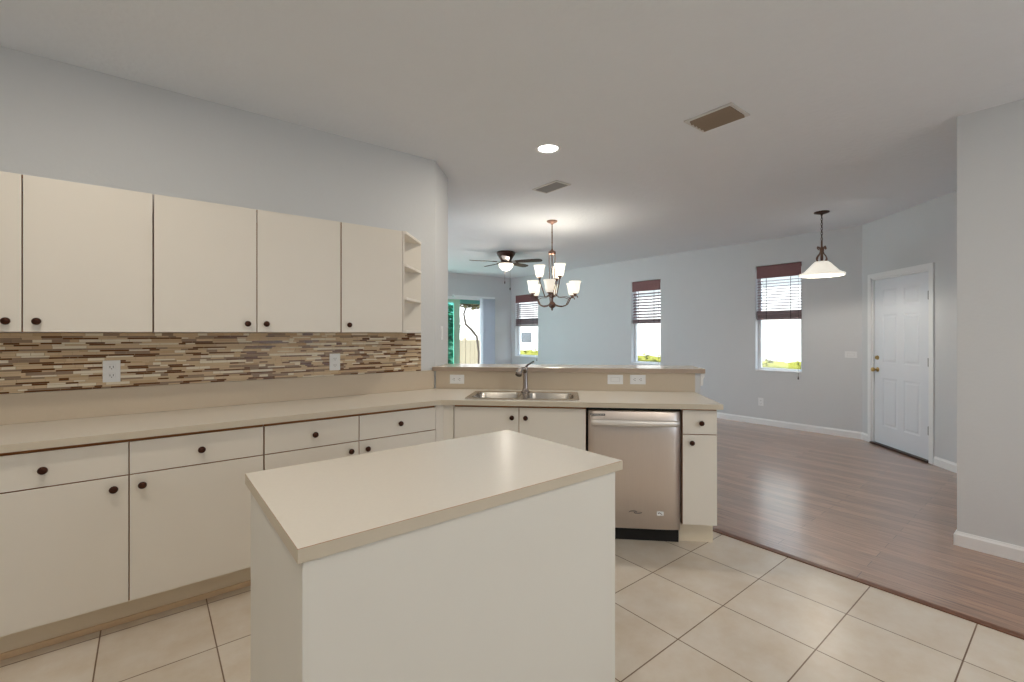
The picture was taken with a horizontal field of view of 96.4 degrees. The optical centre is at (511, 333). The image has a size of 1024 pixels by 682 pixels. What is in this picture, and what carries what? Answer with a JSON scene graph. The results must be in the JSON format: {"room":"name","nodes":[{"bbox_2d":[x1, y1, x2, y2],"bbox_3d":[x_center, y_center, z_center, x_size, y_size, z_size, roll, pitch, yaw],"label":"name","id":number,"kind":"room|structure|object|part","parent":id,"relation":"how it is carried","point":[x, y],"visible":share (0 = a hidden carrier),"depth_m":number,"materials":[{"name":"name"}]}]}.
{"room":"kitchen","nodes":[
{"label":"kitchen","id":0,"kind":"room"},
{"bbox_2d":[0,46,447,393],"bbox_3d":[-2.353,-0.018,2.556,4.700,2.745,0.390,0,0,-38],"label":"wall","id":1,"kind":"structure","parent":0,"point":[59,120],"depth_m":2.74,"materials":[{"name":"paint"}]},
{"bbox_2d":[0,171,152,331],"bbox_3d":[-2.277,-0.360,2.156,0.919,0.709,0.330,0,0,-38],"label":"upper cabinet","id":2,"kind":"object","parent":1,"relation":"attached to","point":[75,257],"visible":1,"depth_m":2.15,"materials":[{"name":"beige laminate"}]},
{"bbox_3d":[-2.221,-0.055,2.009,0.033,0.033,0.030,0,0,-38],"label":"knob","id":3,"kind":"part","parent":2,"relation":"part of","materials":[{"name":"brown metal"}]},
{"bbox_3d":[-2.379,-0.360,1.914,0.456,0.706,0.018,0,0,-38],"label":"door","id":4,"kind":"part","parent":2,"relation":"part of","materials":[{"name":"beige laminate"}]},
{"bbox_3d":[-2.147,-0.055,2.068,0.033,0.033,0.030,0,0,-38],"label":"knob","id":5,"kind":"part","parent":2,"relation":"part of","materials":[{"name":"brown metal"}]},
{"bbox_2d":[0,333,420,393],"bbox_3d":[-1.742,0.144,2.785,2.622,0.296,0.011,0,0,-38],"label":"backsplash","id":6,"kind":"structure","parent":1,"relation":"attached to","point":[29,362],"depth_m":2.67,"materials":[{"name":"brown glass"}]},
{"bbox_2d":[103,360,120,381],"bbox_3d":[-2.144,0.202,2.453,0.072,0.116,0.008,0,0,-38],"label":"wall outlet","id":7,"kind":"object","parent":6,"relation":"attached to","point":[111,368],"visible":1,"depth_m":2.45,"materials":[{"name":"white plastic"}]},
{"bbox_2d":[108,364,115,369],"bbox_3d":[-2.142,0.179,2.451,0.033,0.028,0.002,0,0,-38],"label":"receptacle","id":8,"kind":"object","parent":7,"relation":"attached to","point":[110,366],"depth_m":2.45,"materials":[{"name":"white plastic"}]},
{"bbox_2d":[108,373,115,377],"bbox_3d":[-2.142,0.225,2.451,0.033,0.028,0.002,0,0,-38],"label":"receptacle","id":9,"kind":"object","parent":7,"relation":"attached to","point":[110,375],"depth_m":2.45,"materials":[{"name":"white plastic"}]},
{"bbox_2d":[329,353,339,369],"bbox_3d":[-1.230,0.197,3.180,0.072,0.116,0.008,0,0,-38],"label":"wall outlet","id":10,"kind":"object","parent":6,"relation":"attached to","point":[334,359],"visible":1,"depth_m":3.18,"materials":[{"name":"white plastic"}]},
{"bbox_2d":[0,370,433,424],"bbox_3d":[-1.696,0.367,2.820,2.735,0.148,0.014,0,0,-38],"label":"laminate upstand","id":11,"kind":"object","parent":1,"relation":"attached to","point":[15,408],"visible":1,"depth_m":2.67,"materials":[{"name":"beige laminate"}]},
{"bbox_2d":[153,194,340,332],"bbox_3d":[-1.546,-0.360,2.737,0.941,0.709,0.330,0,0,-38],"label":"upper cabinet","id":12,"kind":"object","parent":1,"relation":"attached to","point":[218,268],"visible":1,"depth_m":2.59,"materials":[{"name":"beige laminate"}]},
{"bbox_3d":[-1.653,-0.360,2.491,0.464,0.706,0.018,0,0,-38],"label":"door","id":13,"kind":"part","parent":12,"relation":"part of","materials":[{"name":"beige laminate"}]},
{"bbox_3d":[-1.493,-0.055,2.588,0.033,0.033,0.030,0,0,-38],"label":"knob","id":14,"kind":"part","parent":12,"relation":"part of","materials":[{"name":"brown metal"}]},
{"bbox_3d":[-1.284,-0.360,2.785,0.471,0.706,0.018,0,0,-38],"label":"door","id":15,"kind":"part","parent":12,"relation":"part of","materials":[{"name":"beige laminate"}]},
{"bbox_2d":[340,222,402,332],"bbox_3d":[-1.010,-0.360,3.164,0.421,0.709,0.330,0,0,-38],"label":"upper cabinet","id":16,"kind":"object","parent":1,"relation":"attached to","point":[371,257],"visible":0.96,"depth_m":3.06,"materials":[{"name":"beige laminate"}]},
{"bbox_2d":[402,231,420,332],"bbox_3d":[-0.739,-0.360,3.398,0.287,0.710,0.298,0,0,-38],"label":"corner shelf","id":17,"kind":"object","parent":1,"relation":"attached to","point":[411,245],"visible":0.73,"depth_m":3.54,"materials":[{"name":"beige laminate"}]},
{"bbox_3d":[-0.732,-0.706,3.398,0.275,0.018,0.290,0,0,-38],"label":"shelf","id":18,"kind":"part","parent":17,"relation":"part of","materials":[{"name":"beige laminate"}]},
{"bbox_3d":[-0.732,-0.478,3.398,0.275,0.018,0.290,0,0,-38],"label":"shelf","id":19,"kind":"part","parent":17,"relation":"part of","materials":[{"name":"beige laminate"}]},
{"bbox_3d":[-0.732,-0.246,3.398,0.275,0.018,0.290,0,0,-38],"label":"shelf","id":20,"kind":"part","parent":17,"relation":"part of","materials":[{"name":"beige laminate"}]},
{"bbox_3d":[-0.732,-0.014,3.398,0.275,0.018,0.290,0,0,-38],"label":"shelf","id":21,"kind":"part","parent":17,"relation":"part of","materials":[{"name":"beige laminate"}]},
{"bbox_2d":[440,326,442,339],"bbox_3d":[-0.593,-0.005,3.871,0.010,0.116,0.072,0,0,6],"label":"light switch","id":22,"kind":"object","parent":1,"relation":"attached to","point":[441,327],"visible":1,"depth_m":3.85,"materials":[{"name":"white plastic"}]},
{"bbox_2d":[448,272,510,363],"bbox_3d":[-2.103,-0.018,9.993,5.190,2.745,0.160,0,0,-38],"label":"wall","id":23,"kind":"structure","parent":0,"point":[458,284],"depth_m":11.28,"materials":[{"name":"paint"}]},
{"bbox_2d":[448,296,479,363],"bbox_3d":[-1.488,0.250,10.489,2.430,2.210,0.090,0,0,-38],"label":"door","id":24,"kind":"structure","parent":23,"relation":"in","point":[456,301],"depth_m":10.67,"materials":[{"name":"white plastic"}]},
{"bbox_3d":[-1.821,0.265,10.249,1.510,2.120,0.030,0,0,-38],"label":"sliding panel","id":25,"kind":"part","parent":24,"relation":"part of","materials":[{"name":"teal glass"}]},
{"bbox_3d":[-1.488,0.250,10.489,2.430,2.210,0.090,0,0,-38],"label":"frame","id":26,"kind":"part","parent":24,"relation":"part of","materials":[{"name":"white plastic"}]},
{"bbox_2d":[453,295,494,363],"bbox_3d":[-0.883,0.217,10.797,1.160,2.195,0.087,0,0,-38],"label":"vertical blind","id":27,"kind":"object","parent":23,"relation":"attached to","point":[487,304],"visible":0.77,"depth_m":10.99,"materials":[{"name":"plastic"}]},
{"bbox_2d":[0,0,1023,277],"bbox_3d":[-0.124,-1.465,3.843,10.090,0.150,12.270,0,0,-38],"label":"ceiling","id":28,"kind":"structure","parent":0,"point":[854,107],"depth_m":2.63,"materials":[{"name":"white paint"}]},
{"bbox_2d":[470,250,541,289],"bbox_3d":[-0.125,-1.062,7.857,1.219,0.655,1.177,0,0,-38],"label":"ceiling fan","id":29,"kind":"object","parent":28,"relation":"hanging from","point":[505,256],"visible":1,"depth_m":7.71,"materials":[{"name":"brown metal"}]},
{"bbox_3d":[-0.102,-1.220,7.413,0.131,0.035,0.465,0,0,0],"label":"fan blade","id":30,"kind":"part","parent":29,"relation":"part of","materials":[{"name":"brown metal"}]},
{"bbox_3d":[-0.102,-1.133,7.815,0.256,0.113,0.256,0,0,-38],"label":"lamp shade","id":31,"kind":"part","parent":29,"relation":"part of","materials":[{"name":"white glass"}]},
{"bbox_3d":[0.134,-1.220,8.141,0.131,0.035,0.465,0,0,36],"label":"fan blade","id":32,"kind":"part","parent":29,"relation":"part of","materials":[{"name":"brown wood"}]},
{"bbox_3d":[0.280,-1.220,7.691,0.465,0.035,0.131,0,0,18],"label":"fan blade","id":33,"kind":"part","parent":29,"relation":"part of","materials":[{"name":"brown wood"}]},
{"bbox_2d":[535,143,560,153],"bbox_3d":[0.270,-1.386,3.435,0.196,0.008,0.196,0,0,-38],"label":"recessed light","id":34,"kind":"object","parent":28,"relation":"in","point":[546,148],"visible":1,"depth_m":3.43,"materials":[{"name":"white plastic"}]},
{"bbox_2d":[532,180,570,193],"bbox_3d":[0.371,-1.384,4.337,0.190,0.011,0.340,0,0,-38],"label":"ceiling vent","id":35,"kind":"object","parent":28,"relation":"in","point":[555,185],"visible":1,"depth_m":4.31,"materials":[{"name":"white metal"}]},
{"bbox_2d":[527,220,580,309],"bbox_3d":[0.523,-0.835,5.648,0.647,1.110,0.735,0,0,7],"label":"chandelier","id":36,"kind":"object","parent":28,"relation":"hanging from","point":[551,288],"visible":1,"depth_m":5.57,"materials":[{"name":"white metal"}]},
{"bbox_3d":[0.250,-0.555,5.486,0.146,0.150,0.146,0,0,-38],"label":"lamp shade","id":37,"kind":"part","parent":36,"relation":"part of","materials":[{"name":"white glass"}]},
{"bbox_3d":[0.301,-0.555,5.874,0.146,0.150,0.146,0,0,-38],"label":"lamp shade","id":38,"kind":"part","parent":36,"relation":"part of","materials":[{"name":"white glass"}]},
{"bbox_3d":[0.340,-0.765,5.646,0.146,0.150,0.146,0,0,-38],"label":"lamp shade","id":39,"kind":"part","parent":36,"relation":"part of","materials":[{"name":"white glass"}]},
{"bbox_3d":[0.338,-0.408,5.557,0.308,0.160,0.058,0,0,-38],"label":"arm","id":40,"kind":"part","parent":36,"relation":"part of","materials":[{"name":"brown metal"}]},
{"bbox_3d":[0.396,-0.575,5.657,0.175,0.246,0.059,0,0,-11],"label":"arm","id":41,"kind":"part","parent":36,"relation":"part of","materials":[{"name":"brown metal"}]},
{"bbox_3d":[0.438,-0.555,5.362,0.146,0.150,0.146,0,0,-38],"label":"lamp shade","id":42,"kind":"part","parent":36,"relation":"part of","materials":[{"name":"white glass"}]},
{"bbox_3d":[0.540,-0.575,5.565,0.060,0.246,0.175,0,0,-38],"label":"arm","id":43,"kind":"part","parent":36,"relation":"part of","materials":[{"name":"brown metal"}]},
{"bbox_3d":[0.577,-0.765,5.520,0.146,0.150,0.146,0,0,-38],"label":"lamp shade","id":44,"kind":"part","parent":36,"relation":"part of","materials":[{"name":"white glass"}]},
{"bbox_3d":[0.663,-0.408,5.723,0.307,0.161,0.060,0,0,-31],"label":"arm","id":45,"kind":"part","parent":36,"relation":"part of","materials":[{"name":"brown metal"}]},
{"bbox_3d":[0.660,-0.408,5.574,0.150,0.160,0.280,0,0,-38],"label":"arm","id":46,"kind":"part","parent":36,"relation":"part of","materials":[{"name":"brown metal"}]},
{"bbox_3d":[0.760,-0.555,5.781,0.146,0.150,0.146,0,0,-38],"label":"lamp shade","id":47,"kind":"part","parent":36,"relation":"part of","materials":[{"name":"white glass"}]},
{"bbox_3d":[0.760,-0.555,5.522,0.146,0.150,0.146,0,0,-38],"label":"lamp shade","id":48,"kind":"part","parent":36,"relation":"part of","materials":[{"name":"white glass"}]},
{"bbox_2d":[684,102,749,131],"bbox_3d":[1.316,-1.383,2.948,0.245,0.027,0.315,0,0,-38],"label":"ceiling vent","id":49,"kind":"object","parent":28,"relation":"in","point":[730,112],"visible":1,"depth_m":2.92,"materials":[{"name":"brown metal"}]},
{"bbox_2d":[799,210,845,277],"bbox_3d":[3.541,-1.024,5.235,0.448,0.732,0.448,0,0,-38],"label":"pendant light","id":50,"kind":"object","parent":28,"relation":"hanging from","point":[819,269],"visible":1,"depth_m":5.19,"materials":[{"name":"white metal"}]},
{"bbox_3d":[3.541,-0.742,5.235,0.448,0.167,0.448,0,0,-38],"label":"lamp shade","id":51,"kind":"part","parent":50,"relation":"part of","materials":[{"name":"white glass"}]},
{"bbox_2d":[0,531,1023,681],"bbox_3d":[0.033,1.385,0.320,5.650,0.060,6.259,0,0,-38],"label":"floor","id":52,"kind":"structure","parent":0,"point":[724,609],"depth_m":2.06,"materials":[{"name":"beige tile"}]},
{"bbox_2d":[0,425,262,660],"bbox_3d":[-2.020,0.915,2.185,1.398,0.880,0.596,0,0,-38],"label":"base cabinet","id":53,"kind":"object","parent":52,"relation":"on","point":[94,537],"visible":0.91,"depth_m":2.06,"materials":[{"name":"beige laminate"}]},
{"bbox_3d":[-1.937,0.565,1.890,0.033,0.033,0.030,0,0,-38],"label":"knob","id":54,"kind":"part","parent":53,"relation":"part of","materials":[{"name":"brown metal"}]},
{"bbox_3d":[-1.952,0.564,1.909,0.542,0.147,0.018,0,0,-38],"label":"drawer","id":55,"kind":"part","parent":53,"relation":"part of","materials":[{"name":"beige laminate"}]},
{"bbox_3d":[-1.952,0.926,1.909,0.542,0.570,0.018,0,0,-38],"label":"door","id":56,"kind":"part","parent":53,"relation":"part of","materials":[{"name":"beige laminate"}]},
{"bbox_3d":[-1.764,0.691,2.028,0.033,0.033,0.030,0,0,-38],"label":"knob","id":57,"kind":"part","parent":53,"relation":"part of","materials":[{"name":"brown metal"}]},
{"bbox_3d":[-1.921,1.342,2.060,1.398,0.026,0.014,0,0,-38],"label":"shoe moulding","id":58,"kind":"part","parent":53,"relation":"part of","materials":[{"name":"beige wood"}]},
{"bbox_3d":[-1.686,0.691,2.089,0.033,0.033,0.030,0,0,-38],"label":"knob","id":59,"kind":"part","parent":53,"relation":"part of","materials":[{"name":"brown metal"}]},
{"bbox_3d":[-1.525,0.564,2.248,0.540,0.147,0.018,0,0,-38],"label":"drawer","id":60,"kind":"part","parent":53,"relation":"part of","materials":[{"name":"beige laminate"}]},
{"bbox_3d":[-1.525,0.926,2.248,0.540,0.570,0.018,0,0,-38],"label":"door","id":61,"kind":"part","parent":53,"relation":"part of","materials":[{"name":"beige laminate"}]},
{"bbox_3d":[-1.510,0.565,2.229,0.033,0.033,0.030,0,0,-38],"label":"knob","id":62,"kind":"part","parent":53,"relation":"part of","materials":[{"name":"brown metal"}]},
{"bbox_2d":[0,388,722,452],"bbox_3d":[-0.750,0.457,2.866,4.406,0.032,1.450,0,0,-20],"label":"countertop","id":63,"kind":"structure","parent":53,"relation":"on","point":[68,432],"depth_m":2.62,"materials":[{"name":"laminate"}]},
{"bbox_2d":[465,391,578,400],"bbox_3d":[0.083,0.524,3.241,0.770,0.177,0.420,0,0,6],"label":"sink","id":64,"kind":"object","parent":63,"relation":"in","point":[491,395],"visible":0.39,"depth_m":3.35,"materials":[{"name":"metal"}]},
{"bbox_2d":[472,392,521,397],"bbox_3d":[-0.103,0.524,3.248,0.330,0.177,0.300,0,0,7],"label":"basin","id":65,"kind":"object","parent":64,"relation":"in","point":[475,394],"depth_m":3.39,"materials":[{"name":"silver metal"}]},
{"bbox_2d":[525,393,573,398],"bbox_3d":[0.265,0.524,3.206,0.330,0.177,0.300,0,0,6],"label":"basin","id":66,"kind":"object","parent":64,"relation":"in","point":[527,395],"depth_m":3.35,"materials":[{"name":"silver metal"}]},
{"bbox_2d":[515,361,533,391],"bbox_3d":[0.076,0.318,3.341,0.087,0.234,0.236,0,0,28],"label":"faucet","id":67,"kind":"object","parent":63,"relation":"on","point":[518,373],"visible":1,"depth_m":3.39,"materials":[{"name":"silver metal"}]},
{"bbox_3d":[0.074,0.274,3.319,0.048,0.071,0.196,0,0,20],"label":"spout","id":68,"kind":"part","parent":67,"relation":"part of","materials":[{"name":"silver metal"}]},
{"bbox_2d":[263,406,435,469],"bbox_3d":[-1.072,0.915,2.939,1.021,0.880,0.596,0,0,-38],"label":"base cabinet","id":69,"kind":"object","parent":52,"relation":"on","point":[291,443],"visible":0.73,"depth_m":2.67,"materials":[{"name":"beige laminate"}]},
{"bbox_3d":[-1.113,0.564,2.576,0.501,0.147,0.018,0,0,-38],"label":"drawer","id":70,"kind":"part","parent":69,"relation":"part of","materials":[{"name":"beige laminate"}]},
{"bbox_3d":[-1.113,0.926,2.576,0.501,0.570,0.018,0,0,-38],"label":"door","id":71,"kind":"part","parent":69,"relation":"part of","materials":[{"name":"beige laminate"}]},
{"bbox_3d":[-1.098,0.565,2.557,0.033,0.033,0.030,0,0,-38],"label":"knob","id":72,"kind":"part","parent":69,"relation":"part of","materials":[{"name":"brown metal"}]},
{"bbox_3d":[-0.714,0.564,2.894,0.512,0.147,0.018,0,0,-38],"label":"drawer","id":73,"kind":"part","parent":69,"relation":"part of","materials":[{"name":"beige laminate"}]},
{"bbox_3d":[-0.714,0.926,2.894,0.512,0.570,0.018,0,0,-38],"label":"door","id":74,"kind":"part","parent":69,"relation":"part of","materials":[{"name":"beige laminate"}]},
{"bbox_2d":[245,430,622,681],"bbox_3d":[-0.229,0.898,1.518,1.052,0.914,0.648,0,0,-38],"label":"kitchen island","id":75,"kind":"object","parent":52,"relation":"on","point":[488,557],"visible":1,"depth_m":1.25,"materials":[{"name":"laminate"}]},
{"bbox_2d":[435,405,453,441],"bbox_3d":[-0.454,0.915,3.140,0.197,0.880,0.180,0,0,-38],"label":"cabinet filler","id":76,"kind":"object","parent":52,"relation":"on","point":[444,429],"visible":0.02,"depth_m":3.08,"materials":[{"name":"beige laminate"}]},
{"bbox_2d":[454,405,585,450],"bbox_3d":[0.076,0.915,3.287,0.876,0.880,0.590,0,0,6],"label":"base cabinet","id":77,"kind":"object","parent":52,"relation":"on","point":[561,425],"visible":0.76,"depth_m":3.02,"materials":[{"name":"beige laminate"}]},
{"bbox_3d":[-0.171,0.851,3.058,0.434,0.721,0.018,0,0,6],"label":"door","id":78,"kind":"part","parent":77,"relation":"part of","materials":[{"name":"beige laminate"}]},
{"bbox_3d":[0.264,0.851,3.008,0.434,0.721,0.018,0,0,6],"label":"door","id":79,"kind":"part","parent":77,"relation":"part of","materials":[{"name":"beige laminate"}]},
{"bbox_2d":[586,407,679,541],"bbox_3d":[0.810,0.919,3.190,0.588,0.872,0.617,0,0,7],"label":"dishwasher","id":80,"kind":"object","parent":52,"relation":"on","point":[647,441],"visible":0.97,"depth_m":2.92,"materials":[{"name":"silver metal"}]},
{"bbox_3d":[0.780,0.569,2.909,0.548,0.038,0.051,0,0,6],"label":"handle","id":81,"kind":"part","parent":80,"relation":"part of","materials":[{"name":"metal"}]},
{"bbox_3d":[0.791,1.305,3.017,0.588,0.100,0.015,0,0,6],"label":"kick plate","id":82,"kind":"part","parent":80,"relation":"part of","materials":[{"name":"black plastic"}]},
{"bbox_2d":[678,409,716,541],"bbox_3d":[1.217,0.915,3.157,0.213,0.880,0.590,0,0,6],"label":"base cabinet","id":83,"kind":"object","parent":52,"relation":"on","point":[698,427],"visible":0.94,"depth_m":2.90,"materials":[{"name":"beige laminate"}]},
{"bbox_3d":[1.188,0.561,2.903,0.209,0.151,0.018,0,0,6],"label":"drawer","id":84,"kind":"part","parent":83,"relation":"part of","materials":[{"name":"beige laminate"}]},
{"bbox_3d":[1.188,0.926,2.903,0.209,0.570,0.018,0,0,6],"label":"door","id":85,"kind":"part","parent":83,"relation":"part of","materials":[{"name":"beige laminate"}]},
{"bbox_2d":[435,371,699,405],"bbox_3d":[0.408,0.828,3.627,2.050,1.055,0.120,0,0,7],"label":"wall","id":86,"kind":"structure","parent":0,"point":[697,376],"depth_m":3.45,"materials":[{"name":"paint"}]},
{"bbox_2d":[436,371,694,391],"bbox_3d":[0.385,0.370,3.563,1.998,0.140,0.012,0,0,6],"label":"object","id":87,"kind":"object","parent":86,"relation":"attached to","point":[583,381],"visible":1,"depth_m":3.55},
{"bbox_2d":[450,375,463,383],"bbox_3d":[-0.438,0.364,3.646,0.116,0.072,0.008,0,0,6],"label":"wall outlet","id":88,"kind":"object","parent":87,"relation":"attached to","point":[454,379],"visible":1,"depth_m":3.64,"materials":[{"name":"white plastic"}]},
{"bbox_2d":[607,375,622,383],"bbox_3d":[0.790,0.352,3.505,0.116,0.072,0.010,0,0,7],"label":"light switch","id":89,"kind":"object","parent":87,"relation":"attached to","point":[611,379],"visible":1,"depth_m":3.50,"materials":[{"name":"white plastic"}]},
{"bbox_2d":[630,375,645,383],"bbox_3d":[0.958,0.351,3.487,0.116,0.072,0.008,0,0,6],"label":"wall outlet","id":90,"kind":"object","parent":87,"relation":"attached to","point":[634,379],"visible":1,"depth_m":3.48,"materials":[{"name":"white plastic"}]},
{"bbox_2d":[432,364,704,373],"bbox_3d":[0.424,0.281,3.718,2.090,0.035,0.375,0,0,6],"label":"bar","id":91,"kind":"object","parent":86,"relation":"on","point":[445,367],"visible":1,"depth_m":3.57,"materials":[{"name":"laminate"}]},
{"bbox_2d":[700,374,704,385],"bbox_3d":[0.424,0.347,3.638,2.080,0.095,0.155,0,0,6],"label":"trim","id":92,"kind":"structure","parent":86,"relation":"attached to","point":[702,376],"depth_m":3.45,"materials":[{"name":"white paint"}]},
{"bbox_2d":[511,225,861,431],"bbox_3d":[2.247,-0.018,8.822,0.160,2.745,7.410,0,0,-38],"label":"wall","id":93,"kind":"structure","parent":0,"point":[709,304],"depth_m":7.19,"materials":[{"name":"paint"}]},
{"bbox_2d":[516,303,537,357],"bbox_3d":[0.395,-0.190,11.124,0.152,1.510,0.860,0,0,-38],"label":"window","id":94,"kind":"structure","parent":93,"relation":"in","point":[519,354],"depth_m":11.46,"materials":[{"name":"white plastic"}]},
{"bbox_2d":[516,294,537,360],"bbox_3d":[0.370,-0.145,11.104,0.086,1.590,0.836,0,0,-38],"label":"window blind","id":95,"kind":"object","parent":94,"relation":"attached to","point":[521,298],"visible":0.89,"depth_m":11.12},
{"bbox_2d":[632,292,660,364],"bbox_3d":[2.508,-0.205,8.467,0.152,1.540,0.630,0,0,-38],"label":"window","id":96,"kind":"structure","parent":93,"relation":"in","point":[636,361],"depth_m":8.71,"materials":[{"name":"white plastic"}]},
{"bbox_2d":[632,279,660,363],"bbox_3d":[2.483,-0.160,8.447,0.086,1.620,0.606,0,0,-38],"label":"window blind","id":97,"kind":"object","parent":96,"relation":"attached to","point":[649,285],"visible":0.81,"depth_m":8.42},
{"bbox_3d":[2.628,-0.087,8.214,0.022,1.475,0.021,0,0,-38],"label":"pull cord","id":98,"kind":"part","parent":97,"relation":"part of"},
{"bbox_3d":[2.489,0.557,8.452,0.102,0.016,0.626,0,0,-38],"label":"sill","id":99,"kind":"part","parent":96,"relation":"part of","materials":[{"name":"white paint"}]},
{"bbox_2d":[758,398,762,405],"bbox_3d":[3.715,1.020,6.840,0.008,0.116,0.072,0,0,-38],"label":"wall outlet","id":100,"kind":"object","parent":93,"relation":"attached to","point":[760,400],"visible":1,"depth_m":6.84,"materials":[{"name":"white plastic"}]},
{"bbox_2d":[755,266,801,372],"bbox_3d":[3.914,-0.228,6.700,0.152,1.565,0.623,0,0,-38],"label":"window","id":101,"kind":"structure","parent":93,"relation":"in","point":[760,368],"depth_m":6.93,"materials":[{"name":"white plastic"}]},
{"bbox_3d":[3.895,0.547,6.684,0.102,0.016,0.619,0,0,-38],"label":"sill","id":102,"kind":"part","parent":101,"relation":"part of","materials":[{"name":"white paint"}]},
{"bbox_2d":[757,262,801,379],"bbox_3d":[3.889,-0.177,6.680,0.086,1.655,0.599,0,0,-38],"label":"window blind","id":103,"kind":"object","parent":101,"relation":"attached to","point":[789,269],"visible":0.98,"depth_m":6.66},
{"bbox_3d":[3.899,-0.217,6.688,0.054,0.024,0.599,0,0,-38],"label":"rail","id":104,"kind":"part","parent":103,"relation":"part of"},
{"bbox_2d":[717,412,867,440],"bbox_3d":[2.061,1.310,8.517,0.510,0.090,7.336,0,0,-38],"label":"baseboard","id":105,"kind":"structure","parent":93,"relation":"attached to","point":[804,427],"depth_m":6.45,"materials":[{"name":"white paint"}]},
{"bbox_2d":[845,351,856,357],"bbox_3d":[4.412,0.275,5.963,0.010,0.083,0.133,0,0,-38],"label":"light switch","id":106,"kind":"object","parent":93,"relation":"attached to","point":[848,354],"visible":1,"depth_m":5.96,"materials":[{"name":"white plastic"}]},
{"bbox_2d":[713,528,1023,639],"bbox_3d":[2.635,1.352,1.591,0.045,0.006,5.010,0,0,-38],"label":"trim","id":107,"kind":"structure","parent":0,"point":[903,595],"depth_m":2.42,"materials":[{"name":"brown wood"}]},
{"bbox_2d":[713,418,1023,633],"bbox_3d":[1.597,1.385,5.263,5.447,0.060,12.050,0,0,-38],"label":"floor","id":108,"kind":"structure","parent":0,"point":[859,508],"depth_m":3.43,"materials":[{"name":"brown laminate"}]},
{"bbox_2d":[862,191,956,462],"bbox_3d":[4.461,-0.018,4.995,0.140,2.745,1.870,0,0,6],"label":"wall","id":109,"kind":"structure","parent":0,"point":[926,232],"depth_m":4.70,"materials":[{"name":"paint"}]},
{"bbox_2d":[868,262,933,464],"bbox_3d":[4.456,0.310,5.231,0.184,2.090,1.028,0,0,6],"label":"door","id":110,"kind":"structure","parent":109,"relation":"in","point":[900,305],"depth_m":5.20,"materials":[{"name":"white paint"}]},
{"bbox_2d":[934,456,956,472],"bbox_3d":[4.318,1.310,4.417,0.014,0.090,0.610,0,0,6],"label":"baseboard","id":111,"kind":"structure","parent":109,"relation":"attached to","point":[948,465],"depth_m":4.57,"materials":[{"name":"white paint"}]},
{"bbox_2d":[957,99,1023,546],"bbox_3d":[4.663,-0.018,2.202,1.920,2.745,3.402,0,0,-38],"label":"wall","id":112,"kind":"structure","parent":0,"point":[990,141],"depth_m":2.82,"materials":[{"name":"paint"}]},
{"bbox_2d":[954,529,1023,562],"bbox_3d":[4.606,1.310,2.166,1.814,0.090,3.416,0,0,-38],"label":"baseboard","id":113,"kind":"structure","parent":112,"relation":"attached to","point":[981,544],"depth_m":2.81,"materials":[{"name":"white paint"}]},
{"label":"outside","id":114,"kind":"structure","parent":0,"visible":0},
{"bbox_3d":[0.338,1.505,9.213,40.000,0.100,46.000,0,0,-39],"label":"ground","id":115,"kind":"structure","parent":114,"visible":0},
{"bbox_2d":[448,304,460,363],"bbox_3d":[-1.944,0.302,12.796,1.303,2.308,1.047,0,0,-38],"label":"shrub","id":116,"kind":"object","parent":115,"relation":"on","point":[450,306],"visible":0.18,"depth_m":12.75,"materials":[{"name":"green plant"}]},
{"bbox_2d":[448,338,479,363],"bbox_3d":[-3.284,0.805,15.373,8.120,1.300,0.150,0,0,-38],"label":"fence","id":117,"kind":"object","parent":115,"relation":"on","point":[468,348],"visible":0.04,"depth_m":16.63,"materials":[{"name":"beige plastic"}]},
{"bbox_2d":[460,303,479,363],"bbox_3d":[-1.417,-0.130,15.289,2.441,3.172,1.180,0,0,-38],"label":"tree","id":118,"kind":"object","parent":115,"relation":"on","point":[472,306],"visible":0.04,"depth_m":15.22,"materials":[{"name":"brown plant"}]},
{"bbox_2d":[448,275,800,362],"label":"window","id":119,"kind":"structure","parent":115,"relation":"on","point":[781,338],"depth_m":11.01,"materials":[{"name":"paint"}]},
{"bbox_2d":[520,349,800,369],"bbox_3d":[2.841,0.948,10.485,0.660,1.065,8.437,0,0,-38],"label":"hedge","id":120,"kind":"object","parent":115,"relation":"on","point":[767,363],"visible":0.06,"depth_m":8.20,"materials":[{"name":"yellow plant"}]}
]}

